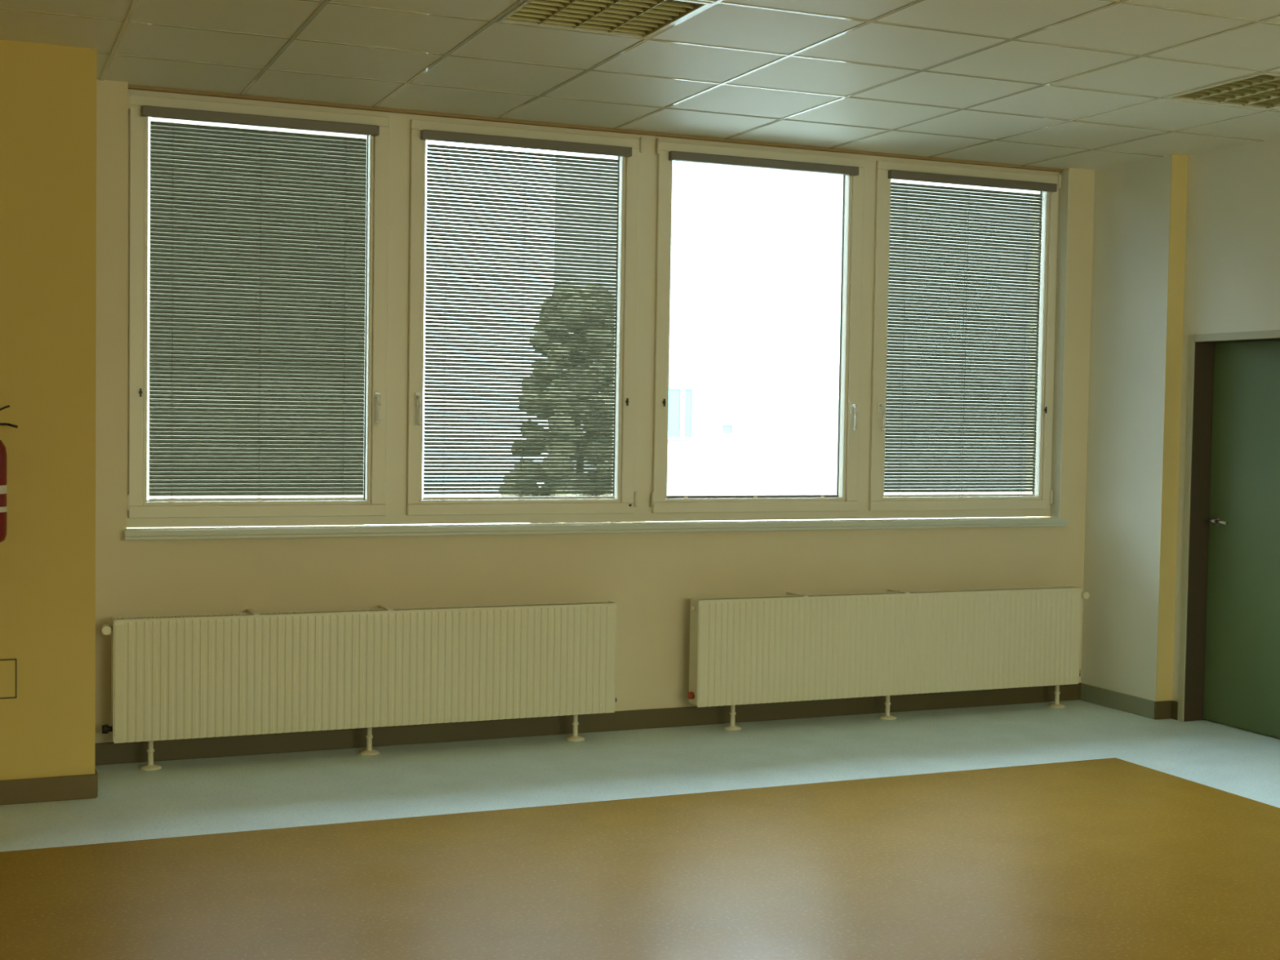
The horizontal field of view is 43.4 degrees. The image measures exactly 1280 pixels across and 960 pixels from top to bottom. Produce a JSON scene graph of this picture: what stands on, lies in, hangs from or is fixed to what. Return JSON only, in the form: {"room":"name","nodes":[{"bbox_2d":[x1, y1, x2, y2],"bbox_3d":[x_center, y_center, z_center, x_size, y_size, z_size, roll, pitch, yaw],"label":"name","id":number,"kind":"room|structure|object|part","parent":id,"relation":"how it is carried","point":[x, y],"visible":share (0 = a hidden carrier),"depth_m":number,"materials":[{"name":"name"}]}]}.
{"room":"hospital corridor","nodes":[
{"label":"hospital corridor","id":0,"kind":"room"},
{"bbox_2d":[0,39,96,780],"bbox_3d":[-3.853,-0.316,5.814,3.562,3.364,0.300,0,3,-23],"label":"wall","id":1,"kind":"structure","parent":0,"point":[48,91],"depth_m":6.30,"materials":[{"name":"yellow paint"}]},
{"bbox_2d":[0,658,17,698],"bbox_3d":[-2.519,0.777,6.263,0.172,0.156,0.004,0,3,-23],"label":"access cover","id":2,"kind":"object","parent":1,"relation":"attached to","point":[8,667],"visible":1,"depth_m":6.28,"materials":[{"name":"yellow paint"}]},
{"bbox_2d":[0,404,17,542],"bbox_3d":[-2.494,-0.023,6.132,0.168,0.528,0.164,2,3,24],"label":"fire extinguisher","id":3,"kind":"object","parent":1,"relation":"attached to","point":[3,456],"visible":1,"depth_m":6.12,"materials":[{"name":"red metal"}]},
{"bbox_3d":[-2.465,-0.256,6.133,0.117,0.061,0.008,0,3,-23],"label":"squeeze lever","id":4,"kind":"part","parent":3,"relation":"part of","materials":[{"name":"black plastic"}]},
{"bbox_3d":[-2.451,-0.209,6.138,0.144,0.021,0.012,0,2,-21],"label":"carry handle","id":5,"kind":"part","parent":3,"relation":"part of","materials":[{"name":"black plastic"}]},
{"bbox_2d":[0,773,97,804],"bbox_3d":[-3.667,1.224,5.795,3.248,0.096,0.014,0,3,-23],"label":"baseboard","id":6,"kind":"structure","parent":1,"relation":"attached to","point":[30,790],"depth_m":6.35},
{"bbox_2d":[95,79,1094,742],"bbox_3d":[-0.005,-0.347,8.117,5.960,3.364,0.320,0,3,-23],"label":"wall","id":7,"kind":"structure","parent":0,"point":[652,579],"depth_m":7.83,"materials":[{"name":"beige paint"}]},
{"bbox_2d":[126,88,399,527],"bbox_3d":[-1.698,-0.756,7.301,1.220,1.933,0.152,0,3,-23],"label":"window","id":8,"kind":"structure","parent":7,"relation":"in","point":[378,504],"depth_m":7.38,"materials":[{"name":"white plastic"}]},
{"bbox_2d":[141,105,379,501],"bbox_3d":[-1.714,-0.769,7.279,1.049,1.732,0.089,0,3,-23],"label":"blind","id":9,"kind":"object","parent":8,"relation":"attached to","point":[171,469],"visible":1,"depth_m":7.30,"materials":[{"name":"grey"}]},
{"bbox_3d":[-2.082,-0.753,7.160,0.002,1.684,0.024,0,3,-23],"label":"ladder cord","id":10,"kind":"part","parent":9,"relation":"part of","materials":[{"name":"grey fabric"}]},
{"bbox_3d":[-1.740,0.087,7.343,0.965,0.010,0.018,0,3,-23],"label":"rail","id":11,"kind":"part","parent":9,"relation":"part of","materials":[{"name":"white plastic"}]},
{"bbox_3d":[-1.727,-0.753,7.309,0.002,1.684,0.024,0,3,-23],"label":"ladder cord","id":12,"kind":"part","parent":9,"relation":"part of","materials":[{"name":"grey fabric"}]},
{"bbox_3d":[-1.371,-0.754,7.460,0.002,1.684,0.024,0,3,-23],"label":"ladder cord","id":13,"kind":"part","parent":9,"relation":"part of","materials":[{"name":"grey fabric"}]},
{"bbox_3d":[-1.224,-0.379,7.490,0.026,0.066,0.008,0,3,-23],"label":"handle","id":14,"kind":"part","parent":8,"relation":"part of","materials":[{"name":"white ceramic"}]},
{"bbox_3d":[-1.215,-0.328,7.467,0.017,0.142,0.046,0,3,-23],"label":"lever","id":15,"kind":"part","parent":8,"relation":"part of","materials":[{"name":"white ceramic"}]},
{"bbox_2d":[395,113,648,524],"bbox_3d":[-0.556,-0.757,7.782,1.260,1.933,0.152,0,3,-23],"label":"window","id":16,"kind":"structure","parent":7,"relation":"in","point":[626,505],"depth_m":7.78,"materials":[{"name":"white plastic"}]},
{"bbox_3d":[-1.046,-0.380,7.566,0.026,0.066,0.008,0,3,-23],"label":"handle","id":17,"kind":"part","parent":16,"relation":"part of","materials":[{"name":"white ceramic"}]},
{"bbox_3d":[-1.036,-0.328,7.543,0.017,0.142,0.046,0,3,-23],"label":"lever","id":18,"kind":"part","parent":16,"relation":"part of","materials":[{"name":"white ceramic"}]},
{"bbox_2d":[420,128,631,499],"bbox_3d":[-0.555,-0.770,7.768,1.057,1.732,0.089,0,3,-23],"label":"blind","id":19,"kind":"object","parent":16,"relation":"attached to","point":[426,135],"visible":1,"depth_m":7.79,"materials":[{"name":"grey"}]},
{"bbox_3d":[-0.927,-0.754,7.647,0.002,1.684,0.024,0,3,-23],"label":"ladder cord","id":20,"kind":"part","parent":19,"relation":"part of","materials":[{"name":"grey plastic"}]},
{"bbox_3d":[-0.582,0.086,7.832,0.973,0.010,0.018,0,3,-23],"label":"rail","id":21,"kind":"part","parent":19,"relation":"part of","materials":[{"name":"white plastic"}]},
{"bbox_3d":[-0.568,-0.755,7.798,0.002,1.684,0.024,0,3,-23],"label":"ladder cord","id":22,"kind":"part","parent":19,"relation":"part of","materials":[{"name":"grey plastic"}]},
{"bbox_3d":[-0.210,-0.755,7.949,0.002,1.684,0.024,0,3,-23],"label":"ladder cord","id":23,"kind":"part","parent":19,"relation":"part of","materials":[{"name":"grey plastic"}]},
{"bbox_2d":[94,682,1081,764],"bbox_3d":[0.035,1.193,8.027,5.320,0.096,0.010,0,3,-23],"label":"baseboard","id":24,"kind":"structure","parent":7,"relation":"attached to","point":[108,753],"depth_m":7.83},
{"bbox_2d":[123,516,1067,540],"bbox_3d":[0.040,0.235,8.014,4.999,0.042,0.145,0,3,-23],"label":"windowsill","id":25,"kind":"structure","parent":7,"relation":"attached to","point":[243,532],"depth_m":7.78,"materials":[{"name":"white plastic"}]},
{"bbox_2d":[128,84,1062,172],"bbox_3d":[0.051,-1.717,7.975,4.970,0.014,0.034,0,3,-23],"label":"trim","id":26,"kind":"structure","parent":7,"relation":"attached to","point":[130,86],"depth_m":7.79,"materials":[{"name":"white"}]},
{"bbox_2d":[641,135,869,521],"bbox_3d":[0.610,-0.759,8.274,1.270,1.933,0.152,0,3,-23],"label":"window","id":27,"kind":"structure","parent":7,"relation":"in","point":[656,506],"depth_m":8.26,"materials":[{"name":"white plastic"}]},
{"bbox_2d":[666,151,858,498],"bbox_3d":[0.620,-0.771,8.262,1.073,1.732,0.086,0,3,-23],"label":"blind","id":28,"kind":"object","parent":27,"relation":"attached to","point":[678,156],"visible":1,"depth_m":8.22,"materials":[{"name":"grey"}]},
{"bbox_3d":[0.593,0.084,8.328,0.989,0.010,0.018,0,3,-23],"label":"rail","id":29,"kind":"part","parent":28,"relation":"part of","materials":[{"name":"grey metal"}]},
{"bbox_3d":[1.061,-0.759,8.485,0.002,1.678,0.002,0,3,-23],"label":"guide cord","id":30,"kind":"part","parent":28,"relation":"part of","materials":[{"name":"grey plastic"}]},
{"bbox_3d":[1.120,-0.382,8.479,0.026,0.066,0.008,0,3,-23],"label":"handle","id":31,"kind":"part","parent":27,"relation":"part of","materials":[{"name":"white ceramic"}]},
{"bbox_3d":[1.129,-0.330,8.456,0.017,0.142,0.046,0,3,-23],"label":"lever","id":32,"kind":"part","parent":27,"relation":"part of","materials":[{"name":"white ceramic"}]},
{"bbox_2d":[861,155,1061,518],"bbox_3d":[1.759,-0.760,8.759,1.224,1.933,0.152,0,3,-23],"label":"window","id":33,"kind":"structure","parent":7,"relation":"in","point":[875,504],"depth_m":8.67,"materials":[{"name":"white plastic"}]},
{"bbox_3d":[1.275,-0.382,8.545,0.026,0.066,0.008,0,3,-23],"label":"handle","id":34,"kind":"part","parent":33,"relation":"part of","materials":[{"name":"white ceramic"}]},
{"bbox_3d":[1.285,-0.330,8.521,0.017,0.142,0.046,0,3,-23],"label":"lever","id":35,"kind":"part","parent":33,"relation":"part of","materials":[{"name":"white ceramic"}]},
{"bbox_2d":[884,169,1057,497],"bbox_3d":[1.784,-0.773,8.754,1.064,1.732,0.089,0,3,-23],"label":"blind","id":36,"kind":"object","parent":33,"relation":"attached to","point":[990,457],"visible":0.99,"depth_m":8.77,"materials":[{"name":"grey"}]},
{"bbox_3d":[1.409,-0.757,8.632,0.002,1.684,0.024,0,3,-23],"label":"ladder cord","id":37,"kind":"part","parent":36,"relation":"part of","materials":[{"name":"white fabric"}]},
{"bbox_3d":[1.757,0.083,8.819,0.980,0.010,0.018,0,3,-23],"label":"rail","id":38,"kind":"part","parent":36,"relation":"part of","materials":[{"name":"white plastic"}]},
{"bbox_3d":[1.771,-0.757,8.785,0.002,1.684,0.024,0,3,-23],"label":"ladder cord","id":39,"kind":"part","parent":36,"relation":"part of","materials":[{"name":"grey fabric"}]},
{"bbox_3d":[2.132,-0.758,8.937,0.002,1.684,0.024,0,3,-23],"label":"ladder cord","id":40,"kind":"part","parent":36,"relation":"part of","materials":[{"name":"grey fabric"}]},
{"bbox_2d":[1050,170,1069,518],"bbox_3d":[2.338,-0.750,8.958,0.004,1.922,0.084,0,3,-23],"label":"trim","id":41,"kind":"structure","parent":7,"relation":"attached to","point":[1063,209],"depth_m":8.96,"materials":[{"name":"paint"}]},
{"bbox_2d":[0,699,1279,959],"bbox_3d":[0.363,1.502,3.188,9.287,0.120,9.840,0,3,-23],"label":"floor","id":42,"kind":"structure","parent":0,"point":[1082,829],"depth_m":5.84,"materials":[{"name":"brown laminate"}]},
{"bbox_2d":[101,600,617,770],"bbox_3d":[-1.227,0.915,7.379,2.378,0.663,0.200,0,3,-23],"label":"radiator","id":43,"kind":"object","parent":42,"relation":"on","point":[176,677],"visible":1,"depth_m":7.25,"materials":[{"name":"metal"}]},
{"bbox_3d":[-1.214,0.857,7.380,2.289,0.523,0.012,0,3,-23],"label":"panel","id":44,"kind":"part","parent":43,"relation":"part of","materials":[{"name":"metal"}]},
{"bbox_2d":[112,600,616,622],"bbox_3d":[-1.194,0.598,7.330,2.309,0.012,0.098,0,3,-23],"label":"grille","id":45,"kind":"object","parent":43,"relation":"attached to","point":[384,612],"depth_m":7.31,"materials":[{"name":"metal"}]},
{"bbox_2d":[687,586,1088,730],"bbox_3d":[1.323,0.912,8.454,2.379,0.663,0.200,0,3,-23],"label":"radiator","id":46,"kind":"object","parent":42,"relation":"on","point":[795,646],"visible":1,"depth_m":8.32,"materials":[{"name":"metal"}]},
{"bbox_2d":[693,586,1081,603],"bbox_3d":[1.334,0.595,8.396,2.310,0.012,0.098,0,3,-23],"label":"grille","id":47,"kind":"object","parent":46,"relation":"attached to","point":[896,596],"depth_m":8.38,"materials":[{"name":"metal"}]},
{"bbox_2d":[0,0,1279,169],"bbox_3d":[0.379,-1.722,3.141,9.287,0.404,10.020,0,3,-23],"label":"ceiling","id":48,"kind":"structure","parent":0,"point":[1060,84],"depth_m":6.41,"materials":[{"name":"tile"}]},
{"bbox_2d":[497,0,711,39],"bbox_3d":[-0.133,-1.673,5.598,0.578,0.096,0.578,0,3,-23],"label":"ceiling light","id":49,"kind":"object","parent":48,"relation":"attached to","point":[635,19],"visible":0.99,"depth_m":5.67,"materials":[{"name":"beige metal"}]},
{"bbox_2d":[1163,72,1279,110],"bbox_3d":[2.631,-1.676,6.764,0.578,0.096,0.578,0,3,-23],"label":"ceiling light","id":50,"kind":"object","parent":48,"relation":"attached to","point":[1261,91],"visible":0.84,"depth_m":6.86,"materials":[{"name":"beige metal"}]},
{"bbox_2d":[1080,154,1171,701],"bbox_3d":[2.904,-0.330,8.836,0.600,3.364,0.617,0,3,-23],"label":"wall","id":51,"kind":"structure","parent":0,"point":[1131,218],"depth_m":8.70,"materials":[{"name":"paint"}]},
{"bbox_2d":[1080,683,1155,719],"bbox_3d":[2.600,1.203,8.775,0.010,0.096,0.607,0,3,-23],"label":"baseboard","id":52,"kind":"structure","parent":51,"relation":"attached to","point":[1133,704],"depth_m":8.76,"materials":[{"name":"grey"}]},
{"bbox_2d":[1155,154,1187,718],"bbox_3d":[2.981,-0.316,8.532,0.505,3.364,0.004,0,3,-23],"label":"wall","id":53,"kind":"structure","parent":0,"point":[1179,175],"depth_m":8.45,"materials":[{"name":"beige paint"}]},
{"bbox_2d":[1154,700,1171,719],"bbox_3d":[2.766,1.217,8.506,0.105,0.096,0.010,0,3,-23],"label":"baseboard","id":54,"kind":"structure","parent":53,"relation":"attached to","point":[1162,710],"depth_m":8.50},
{"bbox_2d":[1172,137,1279,702],"bbox_3d":[4.650,-0.130,4.582,0.300,3.364,8.579,0,3,-23],"label":"wall","id":55,"kind":"structure","parent":0,"point":[1232,263],"depth_m":8.16,"materials":[{"name":"paint"}]},
{"bbox_2d":[1171,700,1177,719],"bbox_3d":[2.829,1.218,8.503,0.010,0.096,0.044,0,3,-23],"label":"baseboard","id":56,"kind":"structure","parent":55,"relation":"attached to","point":[1174,704],"depth_m":8.50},
{"bbox_2d":[1177,329,1279,738],"bbox_3d":[3.127,0.275,8.020,0.185,2.028,0.991,0,3,-23],"label":"door","id":57,"kind":"structure","parent":55,"relation":"in","point":[1229,660],"depth_m":8.29,"materials":[{"name":"green wood"}]},
{"bbox_3d":[3.008,0.302,8.403,0.006,0.048,0.048,0,3,-23],"label":"keyhole plate","id":58,"kind":"part","parent":57,"relation":"part of","materials":[{"name":"green metal"}]},
{"bbox_3d":[3.004,0.216,8.334,0.055,0.023,0.135,0,3,-23],"label":"handle","id":59,"kind":"part","parent":57,"relation":"part of","materials":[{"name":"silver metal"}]},
{"bbox_3d":[-2.480,-0.331,6.728,0.320,3.364,0.317,0,3,-23],"label":"wall","id":60,"kind":"structure","parent":0,"visible":0},
{"bbox_2d":[94,767,97,796],"bbox_3d":[-2.292,1.209,6.711,0.010,0.096,0.607,0,3,-23],"label":"baseboard","id":61,"kind":"structure","parent":60,"relation":"attached to","point":[95,771],"depth_m":6.44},
{"label":"outside","id":62,"kind":"structure","parent":0,"visible":0},
{"bbox_2d":[363,522,529,525],"bbox_3d":[-8.689,3.355,53.667,140.000,0.200,89.400,0,3,-23],"label":"ground","id":63,"kind":"structure","parent":62,"point":[518,522],"depth_m":79.38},
{"bbox_2d":[126,116,366,528],"bbox_3d":[-17.448,-2.750,34.149,20.700,13.300,12.000,0,3,-23],"label":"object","id":64,"kind":"object","parent":63,"relation":"on","point":[155,119],"visible":0.02,"depth_m":31.61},
{"bbox_2d":[499,280,644,523],"bbox_3d":[-1.315,0.149,31.899,3.176,8.205,3.254,0,3,-23],"label":"tree","id":65,"kind":"object","parent":63,"relation":"on","point":[502,495],"visible":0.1,"depth_m":31.27,"materials":[{"name":"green plant"}]},
{"bbox_2d":[554,151,1033,521],"bbox_3d":[13.304,-2.651,43.840,31.100,13.300,6.050,0,3,-23],"label":"office building","id":66,"kind":"structure","parent":63,"relation":"on","point":[756,252],"depth_m":36.11,"materials":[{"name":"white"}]},
{"bbox_3d":[0.789,-1.467,35.365,0.750,1.060,0.025,0,3,-23],"label":"pane","id":67,"kind":"part","parent":66,"relation":"part of","materials":[{"name":"teal"}]},
{"bbox_3d":[1.936,-1.128,35.865,0.250,0.180,0.025,0,3,-23],"label":"pane","id":68,"kind":"part","parent":66,"relation":"part of","materials":[{"name":"teal"}]}
]}

